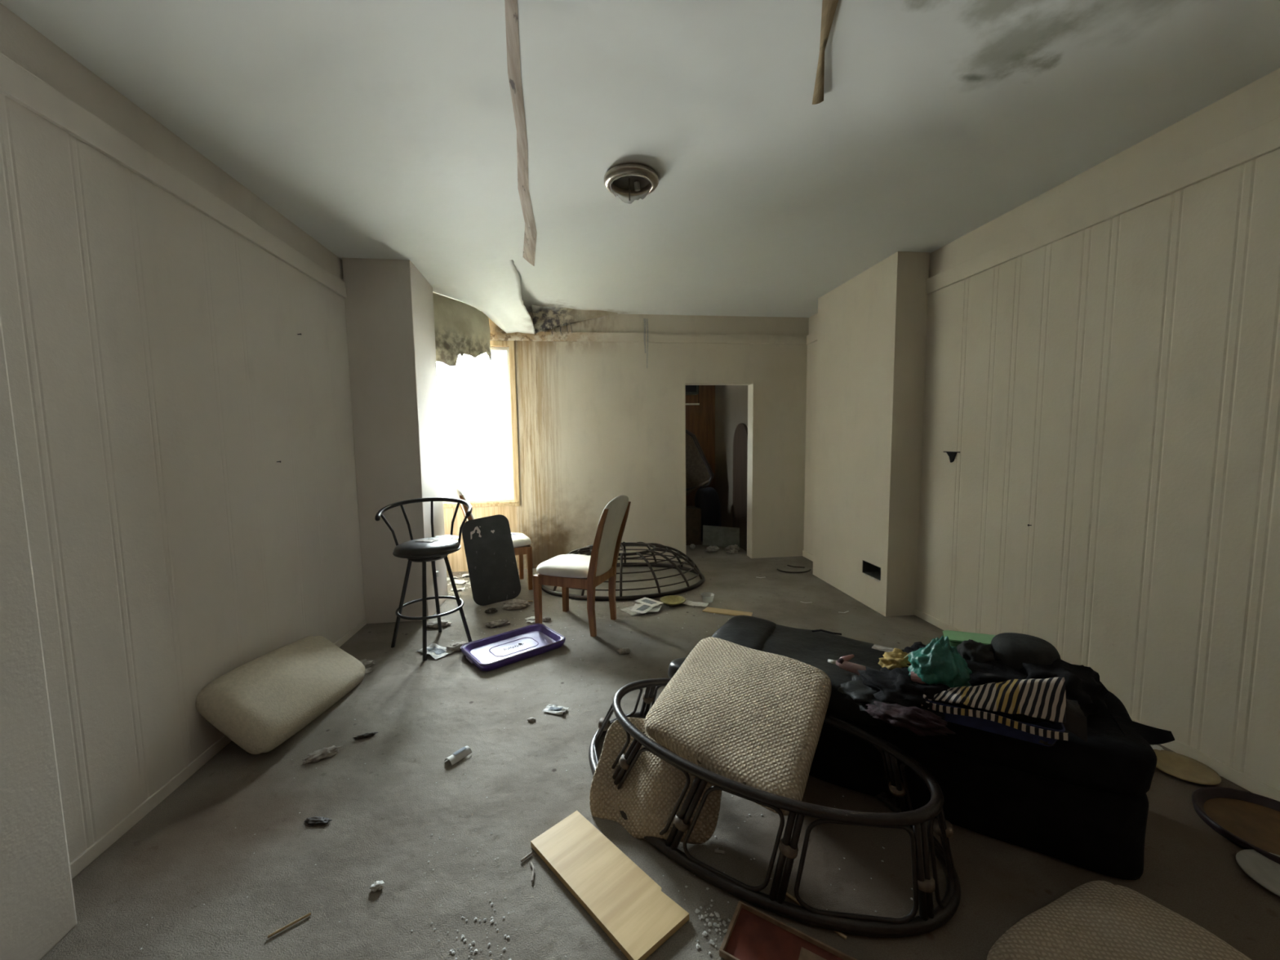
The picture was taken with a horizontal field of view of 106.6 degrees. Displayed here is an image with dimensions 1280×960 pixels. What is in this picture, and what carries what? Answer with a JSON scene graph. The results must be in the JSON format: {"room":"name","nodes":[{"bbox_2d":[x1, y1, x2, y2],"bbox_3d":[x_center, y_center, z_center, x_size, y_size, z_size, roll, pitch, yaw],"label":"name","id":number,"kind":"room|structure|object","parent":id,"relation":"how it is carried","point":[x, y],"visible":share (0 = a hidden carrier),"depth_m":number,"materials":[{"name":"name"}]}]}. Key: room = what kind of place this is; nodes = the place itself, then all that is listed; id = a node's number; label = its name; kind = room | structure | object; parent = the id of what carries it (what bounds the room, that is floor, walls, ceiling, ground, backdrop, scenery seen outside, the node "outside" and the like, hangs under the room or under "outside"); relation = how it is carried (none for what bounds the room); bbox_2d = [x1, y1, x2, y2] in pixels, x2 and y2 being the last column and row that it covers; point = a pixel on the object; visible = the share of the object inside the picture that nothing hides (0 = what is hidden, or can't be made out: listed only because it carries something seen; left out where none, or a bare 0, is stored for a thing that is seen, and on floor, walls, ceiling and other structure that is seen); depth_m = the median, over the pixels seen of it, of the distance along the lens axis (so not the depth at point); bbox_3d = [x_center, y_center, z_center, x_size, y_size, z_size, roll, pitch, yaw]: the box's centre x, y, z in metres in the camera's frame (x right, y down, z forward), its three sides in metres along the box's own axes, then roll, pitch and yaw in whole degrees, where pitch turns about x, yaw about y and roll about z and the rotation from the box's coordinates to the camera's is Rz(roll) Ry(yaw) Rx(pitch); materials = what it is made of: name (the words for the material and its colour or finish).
{"room":"damaged room","nodes":[
{"label":"damaged room","id":0,"kind":"room"},
{"bbox_2d":[0,313,77,959],"bbox_3d":[-1.592,0.043,0.162,0.177,2.685,2.208,-1,5,-7],"label":"wall","id":1,"kind":"structure","parent":0,"point":[37,910],"depth_m":1.26,"materials":[{"name":"beige paint"}]},
{"bbox_2d":[0,3,364,862],"bbox_3d":[-1.979,-0.117,2.042,0.120,2.685,6.050,-1,5,-7],"label":"wall","id":2,"kind":"structure","parent":0,"point":[161,374],"depth_m":1.85,"materials":[{"name":"beige paint"}]},
{"bbox_2d":[0,52,346,297],"bbox_3d":[-1.973,-1.258,2.278,0.033,0.107,2.290,-1,5,-7],"label":"trim","id":3,"kind":"structure","parent":2,"relation":"attached to","point":[17,83],"depth_m":1.80,"materials":[{"name":"beige paint"}]},
{"bbox_2d":[69,617,366,879],"bbox_3d":[-1.939,1.166,2.490,0.010,0.050,2.290,-1,5,-7],"label":"baseboard","id":4,"kind":"structure","parent":2,"relation":"attached to","point":[92,852],"depth_m":1.80,"materials":[{"name":"beige paint"}]},
{"bbox_2d":[342,257,447,623],"bbox_3d":[-1.908,-0.272,3.804,0.459,2.685,0.542,-1,5,-7],"label":"wall column","id":5,"kind":"structure","parent":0,"point":[389,313],"depth_m":3.55,"materials":[{"name":"beige paint"}]},
{"bbox_2d":[443,311,808,572],"bbox_3d":[-0.211,-0.416,5.213,4.220,2.685,0.150,-1,5,-7],"label":"wall","id":6,"kind":"structure","parent":0,"point":[596,426],"depth_m":5.15,"materials":[{"name":"paint"}]},
{"bbox_2d":[435,346,514,502],"bbox_3d":[-1.758,-0.573,5.015,0.830,1.600,0.110,-1,5,-7],"label":"window","id":7,"kind":"structure","parent":6,"relation":"in","point":[486,496],"depth_m":5.04,"materials":[{"name":"glass"}]},
{"bbox_2d":[436,347,511,475],"bbox_3d":[-1.753,-0.703,4.949,0.762,1.307,0.037,-1,5,-7],"label":"window blind","id":8,"kind":"object","parent":7,"relation":"attached to","point":[500,467],"visible":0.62,"depth_m":4.97,"materials":[{"name":"white paint"}]},
{"bbox_2d":[443,340,519,507],"bbox_3d":[-1.749,-0.568,4.923,0.945,1.715,0.055,-1,5,-7],"label":"trim","id":9,"kind":"structure","parent":6,"relation":"attached to","point":[510,344],"depth_m":4.97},
{"bbox_2d":[489,330,806,344],"bbox_3d":[-0.224,-1.502,5.030,4.159,0.095,0.024,-1,5,-7],"label":"trim","id":10,"kind":"structure","parent":6,"relation":"attached to","point":[502,335],"depth_m":5.06,"materials":[{"name":"wood"}]},
{"bbox_2d":[684,382,755,561],"bbox_3d":[0.884,-0.086,5.297,0.794,1.984,0.012,-1,5,-7],"label":"trim","id":11,"kind":"structure","parent":6,"relation":"attached to","point":[685,383],"depth_m":5.28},
{"bbox_2d":[0,0,1279,317],"bbox_3d":[0.143,-1.549,2.135,4.520,0.100,6.150,-1,5,-7],"label":"ceiling","id":12,"kind":"structure","parent":0,"point":[379,129],"depth_m":1.91,"materials":[{"name":"paint"}]},
{"bbox_2d":[400,257,534,365],"bbox_3d":[-1.417,-1.337,4.114,0.891,0.649,1.507,-1,5,-7],"label":"damaged ceiling section","id":13,"kind":"object","parent":12,"relation":"hanging from","point":[492,286],"visible":0.88,"depth_m":4.17,"materials":[{"name":"paint"}]},
{"bbox_2d":[504,0,537,266],"bbox_3d":[-0.521,-1.478,2.032,0.109,0.006,3.204,-2,5,-11],"label":"paper strip","id":14,"kind":"object","parent":12,"relation":"attached to","point":[513,64],"visible":1,"depth_m":1.97,"materials":[{"name":"paper"}]},
{"bbox_2d":[531,304,617,334],"bbox_3d":[-0.643,-1.603,4.815,0.860,0.250,0.273,-1,5,-7],"label":"mouldy ceiling edge","id":15,"kind":"object","parent":12,"relation":"attached to","point":[544,318],"visible":1,"depth_m":4.86,"materials":[{"name":"paint"}]},
{"bbox_2d":[604,163,658,204],"bbox_3d":[-0.044,-1.458,2.398,0.274,0.114,0.274,-1,5,-7],"label":"ceiling light","id":16,"kind":"object","parent":12,"relation":"attached to","point":[630,182],"visible":1,"depth_m":2.39,"materials":[{"name":"silver metal"}]},
{"bbox_2d":[643,318,648,368],"bbox_3d":[0.065,-1.442,5.047,0.053,0.520,0.011,-2,5,-19],"label":"paper strip","id":17,"kind":"object","parent":12,"relation":"hanging from","point":[646,322],"visible":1,"depth_m":5.04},
{"bbox_2d":[812,0,838,104],"bbox_3d":[0.580,-1.413,1.210,0.115,0.018,1.327,0,5,7],"label":"paper strip","id":18,"kind":"object","parent":12,"relation":"attached to","point":[828,6],"visible":1,"depth_m":1.57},
{"bbox_2d":[40,541,1279,959],"bbox_3d":[0.066,1.148,3.268,4.480,0.100,7.950,-1,5,-7],"label":"floor","id":19,"kind":"structure","parent":0,"point":[235,829],"depth_m":1.65,"materials":[{"name":"carpet"}]},
{"bbox_2d":[195,635,365,754],"bbox_3d":[-1.765,1.042,2.426,0.389,0.382,0.806,-1,5,0],"label":"floor cushion","id":20,"kind":"object","parent":19,"relation":"on","point":[263,702],"visible":0.98,"depth_m":2.22,"materials":[{"name":"fabric"}]},
{"bbox_2d":[267,911,311,937],"bbox_3d":[-1.002,1.273,1.366,0.100,0.007,0.006,-5,7,-41],"label":"wooden stick","id":21,"kind":"object","parent":19,"relation":"on","point":[308,913],"visible":1,"depth_m":1.36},
{"bbox_2d":[303,816,332,826],"bbox_3d":[-1.174,1.241,1.739,0.105,0.009,0.039,0,5,4],"label":"leaf","id":22,"kind":"object","parent":19,"relation":"on","point":[314,820],"visible":1,"depth_m":1.74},
{"bbox_2d":[302,745,342,764],"bbox_3d":[-1.397,1.201,2.104,0.154,0.033,0.076,-4,6,-36],"label":"scrap","id":23,"kind":"object","parent":19,"relation":"on","point":[324,753],"visible":1,"depth_m":2.09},
{"bbox_2d":[353,732,377,739],"bbox_3d":[-1.287,1.196,2.237,0.106,0.013,0.033,-3,5,-24],"label":"leaf","id":24,"kind":"object","parent":19,"relation":"on","point":[371,734],"visible":1,"depth_m":2.23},
{"bbox_2d":[359,658,375,667],"bbox_3d":[-1.724,1.131,2.914,0.197,0.035,0.132,-4,6,-36],"label":"napkin","id":25,"kind":"object","parent":19,"relation":"on","point":[366,663],"visible":0.26,"depth_m":2.93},
{"bbox_2d":[369,880,384,892],"bbox_3d":[-0.815,1.254,1.477,0.043,0.018,0.031,-1,5,-7],"label":"bit","id":26,"kind":"object","parent":19,"relation":"on","point":[378,885],"visible":1,"depth_m":1.47,"materials":[{"name":"paper"}]},
{"bbox_2d":[374,497,472,660],"bbox_3d":[-1.413,0.632,3.203,0.589,0.982,0.496,-1,5,-7],"label":"bar stool","id":27,"kind":"object","parent":19,"relation":"on","point":[423,552],"visible":0.98,"depth_m":3.17,"materials":[{"name":"black metal"}]},
{"bbox_2d":[417,643,453,659],"bbox_3d":[-1.338,1.114,3.124,0.220,0.020,0.130,3,6,36],"label":"paper","id":28,"kind":"object","parent":19,"relation":"on","point":[437,651],"visible":0.91,"depth_m":3.12,"materials":[{"name":"grey paper"}]},
{"bbox_2d":[426,620,452,628],"bbox_3d":[-1.500,1.071,3.570,0.184,0.035,0.126,-2,5,-13],"label":"rag","id":29,"kind":"object","parent":19,"relation":"on","point":[432,624],"visible":0.77,"depth_m":3.54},
{"bbox_2d":[444,641,466,651],"bbox_3d":[-1.202,1.100,3.171,0.177,0.039,0.108,-4,6,-30],"label":"tissue wad","id":30,"kind":"object","parent":19,"relation":"on","point":[455,646],"visible":0.69,"depth_m":3.14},
{"bbox_2d":[444,746,471,764],"bbox_3d":[-0.793,1.197,2.083,0.055,0.026,0.100,3,6,35],"label":"carton","id":31,"kind":"object","parent":19,"relation":"on","point":[462,753],"visible":1,"depth_m":2.07,"materials":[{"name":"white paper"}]},
{"bbox_2d":[449,578,468,584],"bbox_3d":[-1.761,0.986,4.638,0.160,0.021,0.090,1,5,22],"label":"flake","id":32,"kind":"object","parent":19,"relation":"on","point":[456,581],"visible":0.78,"depth_m":4.64,"materials":[{"name":"white paper"}]},
{"bbox_2d":[484,608,497,613],"bbox_3d":[-1.198,1.046,3.833,0.094,0.030,0.081,-5,6,-38],"label":"scrap","id":33,"kind":"object","parent":19,"relation":"on","point":[488,611],"visible":1,"depth_m":3.82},
{"bbox_2d":[462,514,520,605],"bbox_3d":[-1.268,0.676,4.074,0.474,0.738,0.210,-2,5,-14],"label":"board","id":34,"kind":"object","parent":19,"relation":"on","point":[492,567],"visible":0.89,"depth_m":4.06,"materials":[{"name":"plastic"}]},
{"bbox_2d":[454,485,533,590],"bbox_3d":[-1.353,0.523,4.420,0.635,0.980,0.430,-3,6,-26],"label":"dining chair","id":35,"kind":"object","parent":19,"relation":"on","point":[521,543],"visible":0.39,"depth_m":4.37,"materials":[{"name":"fabric"}]},
{"bbox_2d":[485,619,511,627],"bbox_3d":[-1.058,1.063,3.561,0.184,0.040,0.089,-3,5,-24],"label":"crumpled tissue","id":36,"kind":"object","parent":19,"relation":"on","point":[499,623],"visible":1,"depth_m":3.54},
{"bbox_2d":[460,622,565,671],"bbox_3d":[-0.829,1.090,3.152,0.606,0.050,0.394,-5,7,-40],"label":"tray","id":37,"kind":"object","parent":19,"relation":"on","point":[503,649],"visible":1,"depth_m":3.14,"materials":[{"name":"purple plastic"}]},
{"bbox_2d":[502,599,531,609],"bbox_3d":[-1.017,1.018,3.934,0.234,0.066,0.126,-2,5,-13],"label":"paper bag","id":38,"kind":"object","parent":19,"relation":"on","point":[513,604],"visible":1,"depth_m":3.90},
{"bbox_2d":[139,573,912,959],"bbox_3d":[-0.428,1.110,3.142,2.473,0.008,3.993,-1,5,-7],"label":"crumbs","id":39,"kind":"object","parent":19,"relation":"on","point":[704,933],"visible":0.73,"depth_m":1.36,"materials":[{"name":"white paper"}]},
{"bbox_2d":[542,704,568,714],"bbox_3d":[-0.430,1.165,2.433,0.115,0.016,0.065,1,5,19],"label":"receipt","id":40,"kind":"object","parent":19,"relation":"on","point":[552,708],"visible":1,"depth_m":2.43,"materials":[{"name":"white paper"}]},
{"bbox_2d":[533,494,631,636],"bbox_3d":[-0.416,0.590,3.524,0.635,0.980,0.430,1,5,22],"label":"dining chair","id":41,"kind":"object","parent":19,"relation":"on","point":[566,571],"visible":1,"depth_m":3.40,"materials":[{"name":"brown wood"}]},
{"bbox_2d":[530,810,688,959],"bbox_3d":[-0.115,1.244,1.495,0.196,0.019,0.537,-5,7,-43],"label":"wooden board","id":42,"kind":"object","parent":19,"relation":"on","point":[629,906],"visible":1,"depth_m":1.45,"materials":[{"name":"wood"}]},
{"bbox_2d":[542,542,705,600],"bbox_3d":[-0.163,0.813,4.601,1.621,0.337,1.176,-1,5,-7],"label":"frame","id":43,"kind":"object","parent":19,"relation":"on","point":[656,547],"visible":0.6,"depth_m":4.35,"materials":[{"name":"metal"}]},
{"bbox_2d":[617,647,630,653],"bbox_3d":[-0.104,1.099,3.082,0.085,0.029,0.062,-1,5,-7],"label":"paper wad","id":44,"kind":"object","parent":19,"relation":"on","point":[624,651],"visible":1,"depth_m":3.07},
{"bbox_2d":[623,608,650,615],"bbox_3d":[0.008,1.042,3.833,0.240,0.006,0.170,-3,5,-24],"label":"newspaper","id":45,"kind":"object","parent":19,"relation":"on","point":[628,610],"visible":0.38,"depth_m":3.77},
{"bbox_2d":[631,603,661,612],"bbox_3d":[0.053,1.027,3.838,0.220,0.007,0.150,0,5,13],"label":"envelope","id":46,"kind":"object","parent":45,"relation":"on","point":[655,609],"visible":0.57,"depth_m":3.81,"materials":[{"name":"white paper"}]},
{"bbox_2d":[630,604,656,613],"bbox_3d":[0.028,1.017,3.793,0.130,0.007,0.200,2,6,31],"label":"envelope","id":47,"kind":"object","parent":46,"relation":"on","point":[642,608],"visible":1,"depth_m":3.78,"materials":[{"name":"white paper"}]},
{"bbox_2d":[634,597,663,607],"bbox_3d":[0.072,1.000,3.919,0.210,0.007,0.130,4,7,44],"label":"envelope","id":48,"kind":"object","parent":47,"relation":"on","point":[646,601],"visible":1,"depth_m":3.91,"materials":[{"name":"white paper"}]},
{"bbox_2d":[659,595,685,606],"bbox_3d":[0.274,1.012,3.965,0.216,0.043,0.216,-1,5,-7],"label":"bowl","id":49,"kind":"object","parent":19,"relation":"on","point":[669,600],"visible":1,"depth_m":4.00,"materials":[{"name":"ceramic"}]},
{"bbox_2d":[685,505,701,545],"bbox_3d":[0.550,0.595,6.250,0.440,0.470,0.300,-1,5,-7],"label":"carton","id":50,"kind":"object","parent":19,"relation":"on","point":[693,514],"visible":0.34,"depth_m":6.12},
{"bbox_2d":[681,600,708,606],"bbox_3d":[0.457,1.023,3.954,0.210,0.010,0.090,1,5,19],"label":"envelope","id":51,"kind":"object","parent":19,"relation":"on","point":[686,602],"visible":0.94,"depth_m":3.95,"materials":[{"name":"white paper"}]},
{"bbox_2d":[685,429,714,495],"bbox_3d":[0.636,0.056,6.457,0.726,1.511,0.184,-1,5,-7],"label":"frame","id":52,"kind":"object","parent":19,"relation":"on","point":[699,473],"visible":0.44,"depth_m":6.44,"materials":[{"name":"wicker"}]},
{"bbox_2d":[694,487,720,542],"bbox_3d":[0.894,0.464,6.243,0.310,0.737,0.261,-2,5,-19],"label":"bag","id":53,"kind":"object","parent":19,"relation":"on","point":[707,499],"visible":0.62,"depth_m":6.12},
{"bbox_2d":[706,545,719,551],"bbox_3d":[0.879,0.831,5.786,0.174,0.069,0.105,-2,5,-18],"label":"bundle","id":54,"kind":"object","parent":19,"relation":"on","point":[710,548],"visible":1,"depth_m":5.75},
{"bbox_2d":[702,524,739,546],"bbox_3d":[1.013,0.705,5.954,0.478,0.272,0.134,-1,5,1],"label":"board","id":55,"kind":"object","parent":19,"relation":"on","point":[713,535],"visible":0.94,"depth_m":5.95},
{"bbox_2d":[702,607,752,616],"bbox_3d":[0.688,1.042,3.762,0.380,0.009,0.100,1,5,21],"label":"wooden strip","id":56,"kind":"object","parent":19,"relation":"on","point":[711,610],"visible":0.86,"depth_m":3.75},
{"bbox_2d":[724,544,740,552],"bbox_3d":[1.117,0.822,5.772,0.194,0.081,0.158,-1,5,1],"label":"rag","id":57,"kind":"object","parent":19,"relation":"on","point":[731,547],"visible":0.8,"depth_m":5.74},
{"bbox_2d":[732,422,747,551],"bbox_3d":[1.261,0.070,5.951,0.030,1.550,0.560,-1,5,-7],"label":"arched panel","id":58,"kind":"object","parent":19,"relation":"on","point":[740,441],"visible":0.74,"depth_m":5.91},
{"bbox_2d":[588,678,960,937],"bbox_3d":[0.385,1.061,1.826,1.413,0.315,0.807,3,6,37],"label":"frame","id":59,"kind":"object","parent":19,"relation":"on","point":[930,918],"visible":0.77,"depth_m":1.42,"materials":[{"name":"wicker"}]},
{"bbox_2d":[589,717,721,844],"bbox_3d":[0.062,1.099,1.773,0.476,0.384,0.328,1,5,20],"label":"cushion","id":60,"kind":"object","parent":59,"relation":"in","point":[651,792],"visible":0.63,"depth_m":1.71,"materials":[{"name":"fabric"}]},
{"bbox_2d":[644,636,831,815],"bbox_3d":[0.376,0.860,1.825,0.696,0.258,0.562,4,7,43],"label":"seat cushion","id":61,"kind":"object","parent":59,"relation":"on","point":[753,717],"visible":0.91,"depth_m":1.72,"materials":[{"name":"fabric"}]},
{"bbox_2d":[719,900,857,959],"bbox_3d":[0.393,1.259,1.255,0.330,0.018,0.160,2,6,31],"label":"box","id":62,"kind":"object","parent":19,"relation":"on","point":[752,934],"visible":1,"depth_m":1.30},
{"bbox_2d":[777,568,810,573],"bbox_3d":[1.588,0.930,4.880,0.346,0.014,0.127,0,5,4],"label":"cable loop","id":63,"kind":"object","parent":19,"relation":"on","point":[777,568],"visible":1,"depth_m":4.83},
{"bbox_2d":[785,892,847,939],"bbox_3d":[0.497,1.252,1.382,0.008,0.010,0.200,-5,7,-44],"label":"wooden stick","id":64,"kind":"object","parent":19,"relation":"on","point":[788,895],"visible":0.35,"depth_m":1.41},
{"bbox_2d":[711,615,1174,879],"bbox_3d":[1.043,0.973,2.003,1.589,0.454,0.606,2,6,31],"label":"sofa","id":65,"kind":"object","parent":19,"relation":"on","point":[1075,801],"visible":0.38,"depth_m":1.59,"materials":[{"name":"fabric"}]},
{"bbox_2d":[667,657,686,678],"bbox_3d":[0.311,0.955,2.410,0.201,0.168,0.408,3,6,39],"label":"pillow","id":66,"kind":"object","parent":65,"relation":"on","point":[676,664],"visible":0.14,"depth_m":2.30,"materials":[{"name":"leather"}]},
{"bbox_2d":[761,624,885,725],"bbox_3d":[0.763,0.841,2.140,0.660,0.170,0.532,2,6,31],"label":"seat cushion","id":67,"kind":"object","parent":65,"relation":"on","point":[815,649],"depth_m":2.12,"materials":[{"name":"fabric"}]},
{"bbox_2d":[811,629,841,635],"bbox_3d":[0.883,0.720,2.260,0.134,0.013,0.026,1,5,22],"label":"strap","id":68,"kind":"object","parent":65,"relation":"on","point":[816,630],"visible":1,"depth_m":2.25,"materials":[{"name":"fabric"}]},
{"bbox_2d":[837,673,893,715],"bbox_3d":[0.885,0.773,1.741,0.291,0.044,0.323,2,6,31],"label":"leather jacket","id":69,"kind":"object","parent":65,"relation":"on","point":[855,691],"visible":0.3,"depth_m":1.73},
{"bbox_2d":[827,659,866,675],"bbox_3d":[0.833,0.744,1.906,0.166,0.040,0.040,4,7,45],"label":"bottle","id":70,"kind":"object","parent":69,"relation":"on","point":[851,667],"visible":0.64,"depth_m":1.89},
{"bbox_2d":[837,653,854,663],"bbox_3d":[0.836,0.727,1.934,0.082,0.028,0.028,-3,6,-27],"label":"tube","id":71,"kind":"object","parent":70,"relation":"on","point":[846,658],"visible":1,"depth_m":1.92,"materials":[{"name":"plastic"}]},
{"bbox_2d":[865,701,955,736],"bbox_3d":[0.878,0.767,1.563,0.260,0.054,0.137,2,6,31],"label":"garment","id":72,"kind":"object","parent":69,"relation":"on","point":[923,722],"visible":1,"depth_m":1.53,"materials":[{"name":"fabric"}]},
{"bbox_2d":[857,663,975,719],"bbox_3d":[0.971,0.733,1.693,0.369,0.106,0.285,2,6,31],"label":"pile","id":73,"kind":"object","parent":69,"relation":"on","point":[895,686],"visible":0.55,"depth_m":1.64,"materials":[{"name":"black fabric"}]},
{"bbox_2d":[878,648,911,670],"bbox_3d":[0.988,0.695,1.816,0.149,0.097,0.112,2,6,31],"label":"cloth","id":74,"kind":"object","parent":73,"relation":"on","point":[895,659],"visible":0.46,"depth_m":1.80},
{"bbox_2d":[911,671,926,684],"bbox_3d":[0.994,0.698,1.678,0.074,0.049,0.043,2,6,32],"label":"cup","id":75,"kind":"object","parent":73,"relation":"on","point":[914,677],"visible":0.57,"depth_m":1.67,"materials":[{"name":"plastic"}]},
{"bbox_2d":[907,635,972,688],"bbox_3d":[1.057,0.654,1.684,0.196,0.222,0.153,2,6,25],"label":"bag","id":76,"kind":"object","parent":73,"relation":"on","point":[936,663],"visible":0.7,"depth_m":1.64,"materials":[{"name":"plastic"}]},
{"bbox_2d":[871,644,893,652],"bbox_3d":[1.069,0.737,2.090,0.090,0.008,0.050,3,6,39],"label":"paper scrap","id":77,"kind":"object","parent":65,"relation":"on","point":[886,649],"visible":0.81,"depth_m":2.09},
{"bbox_2d":[903,641,925,653],"bbox_3d":[1.124,0.704,1.878,0.139,0.125,0.134,-2,5,-15],"label":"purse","id":78,"kind":"object","parent":65,"relation":"on","point":[916,646],"visible":0.12,"depth_m":1.89,"materials":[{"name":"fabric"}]},
{"bbox_2d":[942,630,995,646],"bbox_3d":[1.372,0.680,1.959,0.216,0.094,0.155,2,6,28],"label":"tub","id":79,"kind":"object","parent":65,"relation":"on","point":[955,637],"visible":0.27,"depth_m":1.96,"materials":[{"name":"plastic"}]},
{"bbox_2d":[949,641,959,646],"bbox_3d":[1.372,0.688,1.955,0.200,0.058,0.140,-2,-2,29],"label":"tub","id":80,"kind":"object","parent":79,"relation":"in","point":[952,643],"depth_m":1.93,"materials":[{"name":"green plastic"}]},
{"bbox_2d":[921,677,1068,746],"bbox_3d":[1.133,0.694,1.550,0.372,0.204,0.131,2,6,31],"label":"striped cloth","id":81,"kind":"object","parent":65,"relation":"on","point":[995,704],"visible":0.9,"depth_m":1.49,"materials":[{"name":"fabric"}]},
{"bbox_2d":[1013,698,1087,742],"bbox_3d":[1.315,0.732,1.547,0.180,0.116,0.130,2,6,31],"label":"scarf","id":82,"kind":"object","parent":81,"relation":"on","point":[1076,723],"visible":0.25,"depth_m":1.48,"materials":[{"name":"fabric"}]},
{"bbox_2d":[964,659,1027,686],"bbox_3d":[1.315,0.723,1.760,0.427,0.092,0.247,2,6,31],"label":"shirt","id":83,"kind":"object","parent":65,"relation":"on","point":[982,673],"visible":0.24,"depth_m":1.73,"materials":[{"name":"fabric"}]},
{"bbox_2d":[956,639,997,662],"bbox_3d":[1.295,0.679,1.842,0.150,0.126,0.122,2,6,31],"label":"bag","id":84,"kind":"object","parent":83,"relation":"on","point":[971,650],"visible":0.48,"depth_m":1.81,"materials":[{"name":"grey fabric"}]},
{"bbox_2d":[888,649,1156,795],"bbox_3d":[1.342,0.864,1.788,0.740,0.169,0.522,2,6,31],"label":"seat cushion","id":85,"kind":"object","parent":65,"relation":"on","point":[1117,757],"depth_m":1.52,"materials":[{"name":"black fabric"}]},
{"bbox_2d":[1018,658,1109,717],"bbox_3d":[1.480,0.707,1.694,0.264,0.154,0.269,2,6,31],"label":"jumper","id":86,"kind":"object","parent":65,"relation":"on","point":[1083,685],"visible":0.48,"depth_m":1.61,"materials":[{"name":"fabric"}]},
{"bbox_2d":[991,632,1061,671],"bbox_3d":[1.413,0.656,1.797,0.255,0.141,0.164,2,6,31],"label":"hat","id":87,"kind":"object","parent":86,"relation":"on","point":[1011,650],"visible":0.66,"depth_m":1.74,"materials":[{"name":"grey fabric"}]},
{"bbox_2d":[986,880,1251,959],"bbox_3d":[1.227,1.226,1.024,0.640,0.121,0.640,-3,5,-23],"label":"floor cushion","id":88,"kind":"object","parent":19,"relation":"on","point":[1095,920],"visible":1,"depth_m":1.22,"materials":[{"name":"fabric"}]},
{"bbox_2d":[1150,744,1164,750],"bbox_3d":[2.231,1.159,2.060,0.052,0.028,0.037,0,5,8],"label":"white wad","id":89,"kind":"object","parent":19,"relation":"on","point":[1154,747],"visible":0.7,"depth_m":2.05,"materials":[{"name":"paper"}]},
{"bbox_2d":[1153,749,1221,785],"bbox_3d":[2.205,1.175,1.946,0.210,0.021,0.210,-1,5,-7],"label":"plate","id":90,"kind":"object","parent":19,"relation":"on","point":[1175,764],"visible":0.88,"depth_m":1.95,"materials":[{"name":"ceramic"}]},
{"bbox_2d":[1191,786,1279,864],"bbox_3d":[2.175,1.198,1.626,0.390,0.032,0.390,-1,5,-7],"label":"round tray","id":91,"kind":"object","parent":19,"relation":"on","point":[1249,820],"visible":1,"depth_m":1.70,"materials":[{"name":"wood"}]},
{"bbox_2d":[1235,848,1279,896],"bbox_3d":[1.982,1.223,1.442,0.230,0.021,0.230,-1,5,-7],"label":"plate","id":92,"kind":"object","parent":19,"relation":"on","point":[1264,871],"visible":1,"depth_m":1.50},
{"bbox_2d":[685,385,715,506],"bbox_3d":[0.297,-0.443,7.080,1.850,2.400,0.100,-1,5,-7],"label":"wall","id":93,"kind":"structure","parent":0,"point":[700,419],"depth_m":7.07,"materials":[{"name":"brown wood"}]},
{"bbox_2d":[685,385,697,395],"bbox_3d":[0.478,-1.342,6.879,0.700,0.220,0.190,-1,5,-7],"label":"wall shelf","id":94,"kind":"object","parent":93,"relation":"attached to","point":[690,389],"visible":0.2,"depth_m":6.82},
{"bbox_2d":[715,385,747,527],"bbox_3d":[1.274,-0.389,6.323,0.100,2.400,1.650,-1,5,-7],"label":"wall","id":95,"kind":"structure","parent":0,"point":[731,401],"depth_m":6.58,"materials":[{"name":"paint"}]},
{"bbox_2d":[813,251,929,617],"bbox_3d":[1.908,-0.346,4.108,0.248,2.685,1.154,-1,5,-7],"label":"wall","id":96,"kind":"structure","parent":0,"point":[872,327],"depth_m":3.75,"materials":[{"name":"paint"}]},
{"bbox_2d":[862,560,880,582],"bbox_3d":[1.915,0.726,3.819,0.148,0.119,0.244,-1,5,-7],"label":"air vent","id":97,"kind":"object","parent":96,"relation":"in","point":[869,569],"visible":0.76,"depth_m":3.93,"materials":[{"name":"black metal"}]},
{"bbox_2d":[803,67,1279,791],"bbox_3d":[2.172,-0.288,3.409,0.100,2.685,7.750,-1,5,-7],"label":"wall","id":98,"kind":"structure","parent":0,"point":[1109,388],"depth_m":2.21,"materials":[{"name":"paint"}]},
{"bbox_2d":[802,550,813,561],"bbox_3d":[1.926,0.874,5.158,0.012,0.070,0.708,-1,5,-7],"label":"baseboard","id":99,"kind":"structure","parent":98,"relation":"attached to","point":[806,554],"depth_m":5.38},
{"bbox_2d":[806,331,817,344],"bbox_3d":[1.903,-1.521,4.949,0.038,0.095,0.708,-1,5,-7],"label":"trim","id":100,"kind":"structure","parent":98,"relation":"attached to","point":[812,337],"depth_m":5.16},
{"bbox_2d":[942,451,959,462],"bbox_3d":[2.131,-0.158,3.276,0.020,0.075,0.145,-1,5,-7],"label":"wall bracket","id":101,"kind":"object","parent":98,"relation":"attached to","point":[952,455],"visible":1,"depth_m":3.25,"materials":[{"name":"black metal"}]},
{"bbox_2d":[914,608,1279,801],"bbox_3d":[2.364,1.181,1.676,0.012,0.055,4.025,-1,5,-7],"label":"baseboard","id":102,"kind":"structure","parent":98,"relation":"attached to","point":[1229,773],"depth_m":1.93,"materials":[{"name":"wood"}]},
{"bbox_2d":[926,116,1279,293],"bbox_3d":[2.341,-1.228,1.466,0.038,0.108,4.025,-1,5,-7],"label":"trim","id":103,"kind":"structure","parent":98,"relation":"attached to","point":[1259,141],"depth_m":2.17,"materials":[{"name":"wood"}]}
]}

